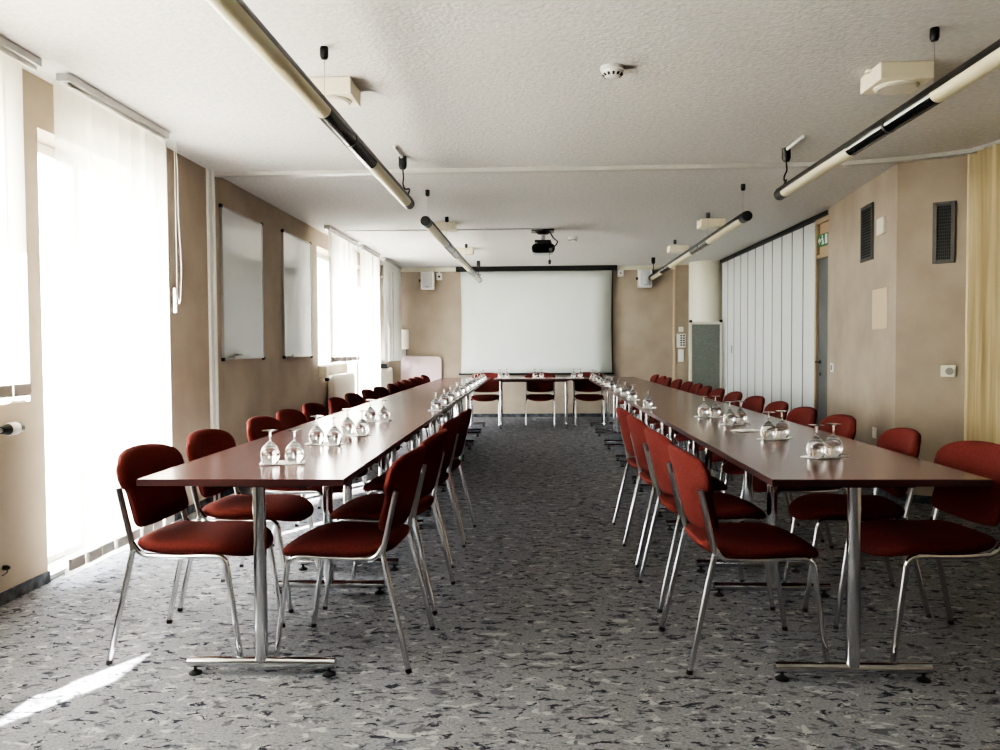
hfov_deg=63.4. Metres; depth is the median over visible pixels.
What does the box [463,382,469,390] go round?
bowl
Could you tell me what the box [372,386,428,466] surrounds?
chair
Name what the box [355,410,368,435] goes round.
wine glass
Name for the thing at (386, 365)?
case
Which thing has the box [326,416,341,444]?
wine glass
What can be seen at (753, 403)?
chair
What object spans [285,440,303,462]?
bowl
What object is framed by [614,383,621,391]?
bowl
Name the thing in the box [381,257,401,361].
vertical blind
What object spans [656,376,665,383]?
chair
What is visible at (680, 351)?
paper notice
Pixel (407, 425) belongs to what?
conference table
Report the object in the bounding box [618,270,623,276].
wall outlet
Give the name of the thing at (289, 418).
chair
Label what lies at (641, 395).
conference table
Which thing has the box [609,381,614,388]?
bowl
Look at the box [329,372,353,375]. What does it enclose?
grille
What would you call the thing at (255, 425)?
chair
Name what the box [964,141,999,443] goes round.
curtain
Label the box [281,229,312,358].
whiteboard
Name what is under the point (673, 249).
ceiling fixture
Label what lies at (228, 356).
tray
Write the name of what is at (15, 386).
vertical blind
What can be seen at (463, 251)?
ceiling fixture
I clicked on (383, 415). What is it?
bowl
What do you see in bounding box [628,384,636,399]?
wine glass
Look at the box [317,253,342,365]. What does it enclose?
window
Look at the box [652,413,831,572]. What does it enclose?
conference table
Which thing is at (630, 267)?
trim
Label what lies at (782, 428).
bowl
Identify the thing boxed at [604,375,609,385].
wine glass
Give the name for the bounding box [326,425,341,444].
bowl
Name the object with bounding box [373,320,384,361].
window
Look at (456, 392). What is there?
bowl
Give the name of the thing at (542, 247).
ceiling projector
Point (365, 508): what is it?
chair
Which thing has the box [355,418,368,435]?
bowl
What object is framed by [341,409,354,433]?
wine glass
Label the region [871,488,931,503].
baseboard
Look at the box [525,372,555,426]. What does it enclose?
chair
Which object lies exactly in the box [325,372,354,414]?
radiator
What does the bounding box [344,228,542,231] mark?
trim
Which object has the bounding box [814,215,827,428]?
door
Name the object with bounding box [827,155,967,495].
wall
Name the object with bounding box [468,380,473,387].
bowl
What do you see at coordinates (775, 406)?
chair
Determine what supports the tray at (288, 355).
on the whiteboard at (295, 252)
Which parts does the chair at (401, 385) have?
backrest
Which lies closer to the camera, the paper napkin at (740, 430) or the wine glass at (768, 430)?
the wine glass at (768, 430)
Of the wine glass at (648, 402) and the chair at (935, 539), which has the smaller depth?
the chair at (935, 539)
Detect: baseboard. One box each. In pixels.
[0,487,244,605]
[444,413,637,416]
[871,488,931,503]
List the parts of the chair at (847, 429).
leg, seat, seat rail, leg, backrest, leg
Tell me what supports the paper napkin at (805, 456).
on the conference table at (778, 463)
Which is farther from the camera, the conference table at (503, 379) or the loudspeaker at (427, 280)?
the loudspeaker at (427, 280)
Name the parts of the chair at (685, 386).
backrest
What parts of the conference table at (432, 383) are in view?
leg post, leg post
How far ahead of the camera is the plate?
6.52 m
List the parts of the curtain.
lead post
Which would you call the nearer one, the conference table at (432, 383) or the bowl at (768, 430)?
the bowl at (768, 430)
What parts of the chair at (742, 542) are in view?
leg, backrest, leg, seat, seat rail, leg, leg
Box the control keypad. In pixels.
[677,334,685,346]
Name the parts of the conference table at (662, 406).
leg post, leg post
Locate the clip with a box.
[2,565,10,575]
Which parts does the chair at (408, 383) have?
backrest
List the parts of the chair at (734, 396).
seat, leg, backrest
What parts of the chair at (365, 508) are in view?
leg, leg, seat rail, seat, leg, backrest, leg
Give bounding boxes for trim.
[206,169,219,501]
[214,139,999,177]
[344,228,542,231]
[389,265,674,271]
[673,269,674,380]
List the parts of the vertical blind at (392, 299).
head rail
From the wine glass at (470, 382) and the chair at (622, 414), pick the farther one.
the wine glass at (470, 382)
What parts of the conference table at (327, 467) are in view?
plate, leg post, leg post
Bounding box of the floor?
[0,417,999,749]
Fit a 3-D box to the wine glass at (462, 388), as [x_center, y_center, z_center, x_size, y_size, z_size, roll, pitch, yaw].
[-0.385,0.119,8.181,0.075,0.134,0.075,-2,2,-39]
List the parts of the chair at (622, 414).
leg, backrest, leg, seat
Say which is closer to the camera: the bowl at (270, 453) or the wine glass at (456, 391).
the bowl at (270, 453)
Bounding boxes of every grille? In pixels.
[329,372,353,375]
[422,272,431,287]
[640,270,650,285]
[862,207,870,257]
[937,205,950,258]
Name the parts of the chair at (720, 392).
seat, backrest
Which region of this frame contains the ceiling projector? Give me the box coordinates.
[531,229,557,263]
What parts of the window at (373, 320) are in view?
frame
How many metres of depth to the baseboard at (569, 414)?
14.05 m
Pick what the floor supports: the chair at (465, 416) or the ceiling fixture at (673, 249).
the chair at (465, 416)
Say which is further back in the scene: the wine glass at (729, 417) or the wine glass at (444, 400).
the wine glass at (444, 400)
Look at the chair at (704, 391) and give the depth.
8.09 m
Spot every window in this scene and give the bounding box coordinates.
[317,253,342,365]
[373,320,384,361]
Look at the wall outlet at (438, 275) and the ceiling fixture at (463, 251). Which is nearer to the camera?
the ceiling fixture at (463, 251)
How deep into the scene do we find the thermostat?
6.01 m
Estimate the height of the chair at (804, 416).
0.815 m
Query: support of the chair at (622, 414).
on the floor
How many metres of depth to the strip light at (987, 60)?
3.82 m
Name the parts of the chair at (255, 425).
leg, backrest, leg, seat rail, seat, leg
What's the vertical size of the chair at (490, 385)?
0.815 m
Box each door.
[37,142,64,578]
[352,328,356,392]
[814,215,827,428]
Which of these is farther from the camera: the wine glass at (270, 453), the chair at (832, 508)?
the chair at (832, 508)
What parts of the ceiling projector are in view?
ceiling plate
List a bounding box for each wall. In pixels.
[0,68,387,592]
[388,265,688,413]
[720,210,827,417]
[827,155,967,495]
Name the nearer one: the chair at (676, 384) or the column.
the chair at (676, 384)
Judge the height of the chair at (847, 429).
0.815 m
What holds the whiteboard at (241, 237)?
attached to the wall at (248, 388)
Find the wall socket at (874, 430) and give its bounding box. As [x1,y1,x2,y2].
[872,427,876,438]
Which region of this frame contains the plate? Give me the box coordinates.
[876,216,885,235]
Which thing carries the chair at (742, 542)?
on the floor
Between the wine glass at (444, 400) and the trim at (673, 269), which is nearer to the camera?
the wine glass at (444, 400)
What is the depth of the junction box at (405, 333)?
14.04 m
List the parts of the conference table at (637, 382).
leg post, leg post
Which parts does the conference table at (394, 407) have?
leg post, leg post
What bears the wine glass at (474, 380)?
on the paper napkin
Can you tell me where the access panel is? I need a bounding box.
[872,287,887,329]
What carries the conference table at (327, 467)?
on the floor
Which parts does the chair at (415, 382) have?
backrest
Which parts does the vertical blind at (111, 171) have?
head rail, pull cord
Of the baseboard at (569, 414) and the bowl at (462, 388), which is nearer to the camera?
the bowl at (462, 388)
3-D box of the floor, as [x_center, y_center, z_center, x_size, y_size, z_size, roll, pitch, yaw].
[0.671,1.072,5.541,6.620,0.120,17.650,0,2,2]
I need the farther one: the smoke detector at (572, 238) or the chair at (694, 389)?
the smoke detector at (572, 238)
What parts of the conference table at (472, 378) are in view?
leg post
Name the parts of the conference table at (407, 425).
leg post, leg post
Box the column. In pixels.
[689,260,721,342]
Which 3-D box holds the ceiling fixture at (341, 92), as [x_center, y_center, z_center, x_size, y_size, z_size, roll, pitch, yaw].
[-0.903,-1.487,4.293,0.280,0.102,0.250,0,2,2]
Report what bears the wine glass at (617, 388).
on the paper napkin
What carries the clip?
attached to the wall at (248, 388)
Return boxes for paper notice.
[678,349,683,361]
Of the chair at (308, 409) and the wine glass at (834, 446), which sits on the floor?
the chair at (308, 409)
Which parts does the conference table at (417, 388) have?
leg post, leg post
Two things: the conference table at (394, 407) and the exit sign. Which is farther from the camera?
the exit sign
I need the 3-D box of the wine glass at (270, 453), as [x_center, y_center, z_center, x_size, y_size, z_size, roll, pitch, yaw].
[-0.923,0.287,3.252,0.075,0.134,0.075,0,2,2]
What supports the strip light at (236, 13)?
hanging from the ceiling
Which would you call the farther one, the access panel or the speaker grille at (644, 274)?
the speaker grille at (644, 274)
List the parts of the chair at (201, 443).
leg, backrest, leg, seat rail, seat, leg, leg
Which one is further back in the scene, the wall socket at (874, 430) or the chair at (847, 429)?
the wall socket at (874, 430)
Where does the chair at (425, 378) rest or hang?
on the floor
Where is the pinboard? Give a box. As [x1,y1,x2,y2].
[689,320,722,390]
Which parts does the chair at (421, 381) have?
backrest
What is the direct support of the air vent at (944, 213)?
in the wall at (885, 379)
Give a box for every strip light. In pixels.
[206,0,414,208]
[420,190,481,282]
[649,184,751,280]
[774,26,999,199]
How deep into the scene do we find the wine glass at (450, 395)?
6.99 m
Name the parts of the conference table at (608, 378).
leg post, leg post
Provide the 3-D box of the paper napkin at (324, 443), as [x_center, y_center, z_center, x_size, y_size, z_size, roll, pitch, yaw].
[-0.842,0.331,3.909,0.175,0.006,0.095,0,2,19]
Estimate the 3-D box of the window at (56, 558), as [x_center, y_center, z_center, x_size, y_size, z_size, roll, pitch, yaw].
[-2.447,-0.116,4.817,0.220,2.340,1.290,0,2,2]
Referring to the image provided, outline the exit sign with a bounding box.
[818,232,827,246]
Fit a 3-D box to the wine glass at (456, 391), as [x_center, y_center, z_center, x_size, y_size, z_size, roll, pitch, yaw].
[-0.407,0.138,7.632,0.075,0.134,0.075,-2,3,-43]
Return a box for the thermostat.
[941,365,955,376]
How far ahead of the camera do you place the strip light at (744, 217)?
8.46 m
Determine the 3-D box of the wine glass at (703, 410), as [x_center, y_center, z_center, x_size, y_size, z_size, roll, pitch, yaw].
[1.333,0.205,5.300,0.075,0.134,0.075,1,2,31]
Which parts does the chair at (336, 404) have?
backrest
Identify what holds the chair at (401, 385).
on the floor
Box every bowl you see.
[260,441,279,463]
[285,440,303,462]
[309,425,324,443]
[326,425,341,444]
[341,417,354,433]
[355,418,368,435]
[365,407,376,420]
[378,407,389,420]
[431,398,440,410]
[439,394,448,404]
[446,391,453,400]
[453,387,460,396]
[459,385,465,393]
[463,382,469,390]
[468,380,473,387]
[604,379,609,385]
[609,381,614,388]
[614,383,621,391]
[621,386,628,395]
[628,389,636,399]
[643,396,652,407]
[698,403,709,416]
[710,403,720,416]
[723,409,735,424]
[735,408,746,423]
[761,421,775,439]
[775,420,788,437]
[806,435,825,457]
[824,434,842,456]
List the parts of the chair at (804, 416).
leg, seat, leg, leg, backrest, leg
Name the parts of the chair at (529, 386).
backrest, seat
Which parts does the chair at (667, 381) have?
backrest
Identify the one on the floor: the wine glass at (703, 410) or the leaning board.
the leaning board
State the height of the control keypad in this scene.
0.235 m
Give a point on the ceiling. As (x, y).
(445, 83)
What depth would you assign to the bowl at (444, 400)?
6.51 m
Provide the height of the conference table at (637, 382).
0.740 m
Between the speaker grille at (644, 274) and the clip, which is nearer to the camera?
the clip
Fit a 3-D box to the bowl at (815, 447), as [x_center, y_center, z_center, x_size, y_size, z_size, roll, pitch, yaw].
[1.300,0.293,3.332,0.075,0.090,0.075,0,2,12]
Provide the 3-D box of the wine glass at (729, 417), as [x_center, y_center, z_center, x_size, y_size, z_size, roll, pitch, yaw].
[1.345,0.223,4.750,0.074,0.134,0.074,0,2,19]
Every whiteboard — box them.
[219,203,264,360]
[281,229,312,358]
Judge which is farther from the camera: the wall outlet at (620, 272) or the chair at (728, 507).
the wall outlet at (620, 272)
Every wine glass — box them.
[260,429,279,463]
[285,429,303,462]
[309,415,324,443]
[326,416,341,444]
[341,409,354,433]
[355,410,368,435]
[365,399,376,420]
[378,400,389,420]
[431,392,440,410]
[439,388,448,404]
[446,386,453,400]
[453,382,460,396]
[459,380,465,393]
[463,378,469,390]
[468,376,473,387]
[472,374,476,385]
[600,373,605,383]
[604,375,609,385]
[609,377,614,388]
[614,379,621,391]
[621,381,628,395]
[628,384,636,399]
[643,390,652,407]
[698,396,709,416]
[710,396,720,416]
[723,401,735,424]
[735,401,746,423]
[761,412,775,439]
[775,410,788,437]
[806,424,825,457]
[824,423,842,456]
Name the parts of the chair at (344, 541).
leg, leg, seat rail, seat, leg, backrest, leg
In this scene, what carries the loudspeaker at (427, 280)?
attached to the wall at (642, 317)
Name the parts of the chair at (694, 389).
seat, backrest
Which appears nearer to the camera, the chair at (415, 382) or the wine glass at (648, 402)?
the wine glass at (648, 402)
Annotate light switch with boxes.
[830,363,833,371]
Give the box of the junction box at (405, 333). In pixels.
[401,330,408,354]
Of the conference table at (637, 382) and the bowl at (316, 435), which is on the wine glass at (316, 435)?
the bowl at (316, 435)
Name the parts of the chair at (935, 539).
leg, leg, seat, leg, seat rail, backrest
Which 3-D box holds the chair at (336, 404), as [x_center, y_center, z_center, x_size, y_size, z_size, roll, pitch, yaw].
[-1.083,0.586,6.491,0.560,0.815,0.500,0,2,4]
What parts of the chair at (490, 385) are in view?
leg, seat, backrest, leg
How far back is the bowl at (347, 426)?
4.35 m
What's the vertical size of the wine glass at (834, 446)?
0.134 m
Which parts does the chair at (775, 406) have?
seat, leg, backrest, leg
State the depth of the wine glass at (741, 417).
4.78 m
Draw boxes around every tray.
[227,355,250,358]
[287,354,303,356]
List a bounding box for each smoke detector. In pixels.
[568,236,577,240]
[600,63,624,79]
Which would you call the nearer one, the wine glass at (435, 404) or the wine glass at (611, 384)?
the wine glass at (435, 404)
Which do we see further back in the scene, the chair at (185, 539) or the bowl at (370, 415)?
the bowl at (370, 415)
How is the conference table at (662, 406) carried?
on the floor
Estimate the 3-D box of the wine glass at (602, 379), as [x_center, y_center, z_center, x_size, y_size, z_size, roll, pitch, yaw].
[1.279,0.046,10.064,0.074,0.134,0.074,0,2,20]
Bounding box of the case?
[380,363,388,367]
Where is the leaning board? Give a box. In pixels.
[401,356,440,380]
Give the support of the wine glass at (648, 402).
on the paper napkin
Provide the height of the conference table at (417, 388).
0.740 m
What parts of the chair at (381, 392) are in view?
backrest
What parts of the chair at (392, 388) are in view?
backrest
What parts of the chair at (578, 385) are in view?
leg, backrest, seat, leg, leg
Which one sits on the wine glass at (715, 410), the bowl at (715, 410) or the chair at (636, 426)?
the bowl at (715, 410)
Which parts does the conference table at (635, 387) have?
leg post, leg post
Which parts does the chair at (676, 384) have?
backrest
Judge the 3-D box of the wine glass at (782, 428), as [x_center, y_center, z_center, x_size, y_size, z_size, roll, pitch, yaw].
[1.410,0.246,4.057,0.074,0.134,0.074,0,2,20]
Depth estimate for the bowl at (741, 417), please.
4.78 m
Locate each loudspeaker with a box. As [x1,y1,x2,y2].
[419,271,434,289]
[636,269,651,287]
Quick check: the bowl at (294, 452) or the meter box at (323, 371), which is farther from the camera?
the meter box at (323, 371)
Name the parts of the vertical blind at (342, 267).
head rail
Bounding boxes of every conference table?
[136,436,405,676]
[271,414,436,570]
[335,401,455,516]
[374,392,468,483]
[401,386,477,460]
[419,381,484,444]
[434,377,489,432]
[493,377,588,428]
[587,377,642,432]
[592,380,660,444]
[601,385,681,460]
[612,391,712,483]
[628,400,757,516]
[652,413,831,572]
[692,435,992,683]
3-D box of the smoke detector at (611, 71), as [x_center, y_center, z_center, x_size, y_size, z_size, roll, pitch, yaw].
[0.563,-1.514,4.052,0.123,0.051,0.123,0,2,2]
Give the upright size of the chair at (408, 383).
0.815 m
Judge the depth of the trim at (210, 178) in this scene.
6.36 m
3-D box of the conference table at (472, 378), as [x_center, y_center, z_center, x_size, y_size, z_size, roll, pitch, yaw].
[-0.552,0.433,12.039,0.744,0.740,1.409,0,2,2]
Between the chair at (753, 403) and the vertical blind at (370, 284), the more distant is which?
the vertical blind at (370, 284)
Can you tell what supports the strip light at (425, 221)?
hanging from the ceiling
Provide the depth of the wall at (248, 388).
5.94 m
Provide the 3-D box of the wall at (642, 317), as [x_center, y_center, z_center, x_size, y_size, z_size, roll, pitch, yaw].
[0.887,-0.576,14.114,6.270,2.600,0.200,0,2,2]
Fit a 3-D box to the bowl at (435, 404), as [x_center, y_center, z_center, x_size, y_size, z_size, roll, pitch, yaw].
[-0.474,0.215,5.985,0.075,0.090,0.075,1,2,29]
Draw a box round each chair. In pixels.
[106,444,285,664]
[177,429,318,612]
[239,416,342,567]
[272,409,367,533]
[273,445,435,673]
[299,403,377,521]
[322,429,455,614]
[328,397,399,471]
[344,393,409,479]
[358,416,465,567]
[361,389,416,468]
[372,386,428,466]
[385,408,476,543]
[386,383,430,458]
[395,381,442,447]
[401,380,445,422]
[408,378,443,423]
[414,377,454,405]
[421,375,456,411]
[470,373,499,426]
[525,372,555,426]
[572,372,604,426]
[612,407,644,539]
[620,374,660,432]
[622,415,727,567]
[633,377,671,436]
[635,379,684,447]
[638,427,774,612]
[644,381,692,450]
[650,383,703,462]
[655,386,714,470]
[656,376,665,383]
[659,444,829,674]
[666,388,728,478]
[675,391,743,480]
[690,396,766,499]
[712,401,792,522]
[723,407,824,542]
[753,414,865,569]
[783,428,931,617]
[833,441,999,661]
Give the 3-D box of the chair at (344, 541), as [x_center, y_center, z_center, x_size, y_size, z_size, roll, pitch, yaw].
[-0.577,0.691,3.248,0.560,0.815,0.500,0,2,6]
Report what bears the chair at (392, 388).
on the floor
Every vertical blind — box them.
[0,35,41,404]
[53,73,181,576]
[324,225,359,364]
[357,244,380,389]
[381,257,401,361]
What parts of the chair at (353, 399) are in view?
backrest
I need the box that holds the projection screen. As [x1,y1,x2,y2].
[456,265,616,374]
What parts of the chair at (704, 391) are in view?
seat, backrest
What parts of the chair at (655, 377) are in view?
backrest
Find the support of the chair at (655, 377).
on the floor
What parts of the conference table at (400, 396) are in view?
leg post, leg post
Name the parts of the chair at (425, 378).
backrest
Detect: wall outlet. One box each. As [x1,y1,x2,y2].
[436,271,441,279]
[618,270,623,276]
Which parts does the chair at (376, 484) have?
leg, seat, leg, backrest, leg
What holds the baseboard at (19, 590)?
attached to the wall at (248, 388)
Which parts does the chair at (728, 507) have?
leg, backrest, leg, seat, seat rail, leg, leg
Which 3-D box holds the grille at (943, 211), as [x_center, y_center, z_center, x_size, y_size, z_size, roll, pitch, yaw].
[3.298,-1.059,6.018,0.090,0.395,0.008,1,2,39]
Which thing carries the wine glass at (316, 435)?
on the paper napkin at (324, 443)
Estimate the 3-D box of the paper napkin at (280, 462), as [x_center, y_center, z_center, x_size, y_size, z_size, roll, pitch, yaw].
[-0.877,0.353,3.264,0.175,0.006,0.095,-1,2,-13]
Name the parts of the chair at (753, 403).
seat, backrest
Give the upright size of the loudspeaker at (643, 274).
0.310 m
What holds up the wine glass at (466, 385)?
on the paper napkin
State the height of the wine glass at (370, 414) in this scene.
0.134 m
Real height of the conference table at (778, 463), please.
0.740 m
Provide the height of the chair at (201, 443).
0.815 m
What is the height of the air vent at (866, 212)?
0.475 m
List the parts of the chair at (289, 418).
backrest, seat, leg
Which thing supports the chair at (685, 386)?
on the floor
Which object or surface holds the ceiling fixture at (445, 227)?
attached to the ceiling
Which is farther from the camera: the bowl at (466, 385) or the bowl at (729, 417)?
the bowl at (466, 385)
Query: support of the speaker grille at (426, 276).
attached to the loudspeaker at (427, 280)
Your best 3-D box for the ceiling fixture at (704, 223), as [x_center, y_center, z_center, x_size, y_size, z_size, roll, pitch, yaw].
[2.324,-1.663,8.963,0.280,0.102,0.250,0,2,2]
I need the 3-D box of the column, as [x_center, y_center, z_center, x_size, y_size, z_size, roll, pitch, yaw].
[3.449,-0.571,13.480,0.600,2.600,0.600,0,2,2]
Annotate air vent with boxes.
[860,202,873,262]
[932,200,955,263]
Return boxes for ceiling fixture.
[309,76,360,108]
[434,222,456,232]
[456,247,473,255]
[667,245,688,253]
[697,218,724,229]
[860,61,933,94]
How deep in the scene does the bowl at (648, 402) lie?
6.09 m
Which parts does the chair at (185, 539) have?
leg, backrest, seat rail, leg, seat, leg, leg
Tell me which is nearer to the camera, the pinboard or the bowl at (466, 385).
the bowl at (466, 385)
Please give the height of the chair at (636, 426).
0.815 m
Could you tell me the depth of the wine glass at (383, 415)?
5.11 m
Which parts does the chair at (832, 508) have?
leg, leg, seat, seat rail, leg, backrest, leg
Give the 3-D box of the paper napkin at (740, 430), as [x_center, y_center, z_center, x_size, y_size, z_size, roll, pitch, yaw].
[1.347,0.301,4.412,0.150,0.006,0.100,-1,2,-21]
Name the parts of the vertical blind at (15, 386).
head rail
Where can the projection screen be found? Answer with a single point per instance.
(555, 320)
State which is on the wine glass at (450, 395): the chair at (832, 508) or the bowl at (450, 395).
the bowl at (450, 395)
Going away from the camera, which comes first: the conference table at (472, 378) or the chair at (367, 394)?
the chair at (367, 394)
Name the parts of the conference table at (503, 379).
leg post, underframe rail, leg post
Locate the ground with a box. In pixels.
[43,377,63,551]
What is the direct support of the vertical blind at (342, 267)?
hanging from the ceiling
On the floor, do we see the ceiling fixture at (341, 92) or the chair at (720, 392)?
the chair at (720, 392)
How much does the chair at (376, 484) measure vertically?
0.815 m
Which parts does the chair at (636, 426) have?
leg, backrest, leg, seat, leg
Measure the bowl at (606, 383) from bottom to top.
0.090 m
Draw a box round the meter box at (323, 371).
[318,366,328,377]
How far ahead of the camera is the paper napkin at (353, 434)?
4.31 m
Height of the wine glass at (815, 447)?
0.134 m
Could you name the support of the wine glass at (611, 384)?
on the paper napkin
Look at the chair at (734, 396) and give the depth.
6.97 m
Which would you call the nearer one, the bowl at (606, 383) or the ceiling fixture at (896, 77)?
the ceiling fixture at (896, 77)
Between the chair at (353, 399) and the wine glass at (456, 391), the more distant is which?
the wine glass at (456, 391)
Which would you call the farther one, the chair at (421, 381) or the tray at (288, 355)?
the chair at (421, 381)
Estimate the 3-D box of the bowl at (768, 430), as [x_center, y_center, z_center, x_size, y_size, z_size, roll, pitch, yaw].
[1.323,0.271,3.991,0.075,0.090,0.075,0,2,8]
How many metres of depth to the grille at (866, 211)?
6.94 m
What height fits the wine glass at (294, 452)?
0.134 m
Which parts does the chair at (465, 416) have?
seat, leg, backrest, leg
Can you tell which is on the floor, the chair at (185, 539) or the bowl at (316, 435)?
the chair at (185, 539)
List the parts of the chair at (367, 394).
backrest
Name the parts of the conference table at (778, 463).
leg post, leg post, plate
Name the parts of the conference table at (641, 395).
leg post, leg post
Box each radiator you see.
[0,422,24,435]
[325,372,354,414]
[381,367,392,388]
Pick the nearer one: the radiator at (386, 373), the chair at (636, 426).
the chair at (636, 426)
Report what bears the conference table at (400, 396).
on the floor
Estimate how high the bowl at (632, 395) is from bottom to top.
0.090 m
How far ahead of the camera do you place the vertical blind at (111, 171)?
4.46 m
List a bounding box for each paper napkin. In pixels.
[259,460,304,464]
[305,442,346,445]
[342,433,371,435]
[730,429,760,431]
[757,437,793,439]
[800,455,847,458]
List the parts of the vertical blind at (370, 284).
head rail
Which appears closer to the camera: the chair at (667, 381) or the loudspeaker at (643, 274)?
the chair at (667, 381)
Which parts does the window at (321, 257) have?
frame, sill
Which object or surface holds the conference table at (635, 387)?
on the floor
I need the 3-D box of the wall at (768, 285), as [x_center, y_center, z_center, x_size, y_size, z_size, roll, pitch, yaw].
[3.510,-0.486,10.671,0.090,2.578,4.970,0,2,2]
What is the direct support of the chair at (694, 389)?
on the floor
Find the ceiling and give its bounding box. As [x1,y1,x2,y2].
[0,0,999,267]
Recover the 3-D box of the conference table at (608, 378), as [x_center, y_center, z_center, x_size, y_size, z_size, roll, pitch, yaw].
[1.687,0.422,11.947,0.744,0.740,1.409,0,2,2]
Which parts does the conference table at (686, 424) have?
leg post, leg post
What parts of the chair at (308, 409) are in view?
backrest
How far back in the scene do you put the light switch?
8.03 m
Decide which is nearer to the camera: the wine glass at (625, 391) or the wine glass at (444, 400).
the wine glass at (444, 400)
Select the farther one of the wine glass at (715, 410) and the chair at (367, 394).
the chair at (367, 394)
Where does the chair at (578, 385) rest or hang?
on the floor
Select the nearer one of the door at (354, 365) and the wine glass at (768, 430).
the wine glass at (768, 430)

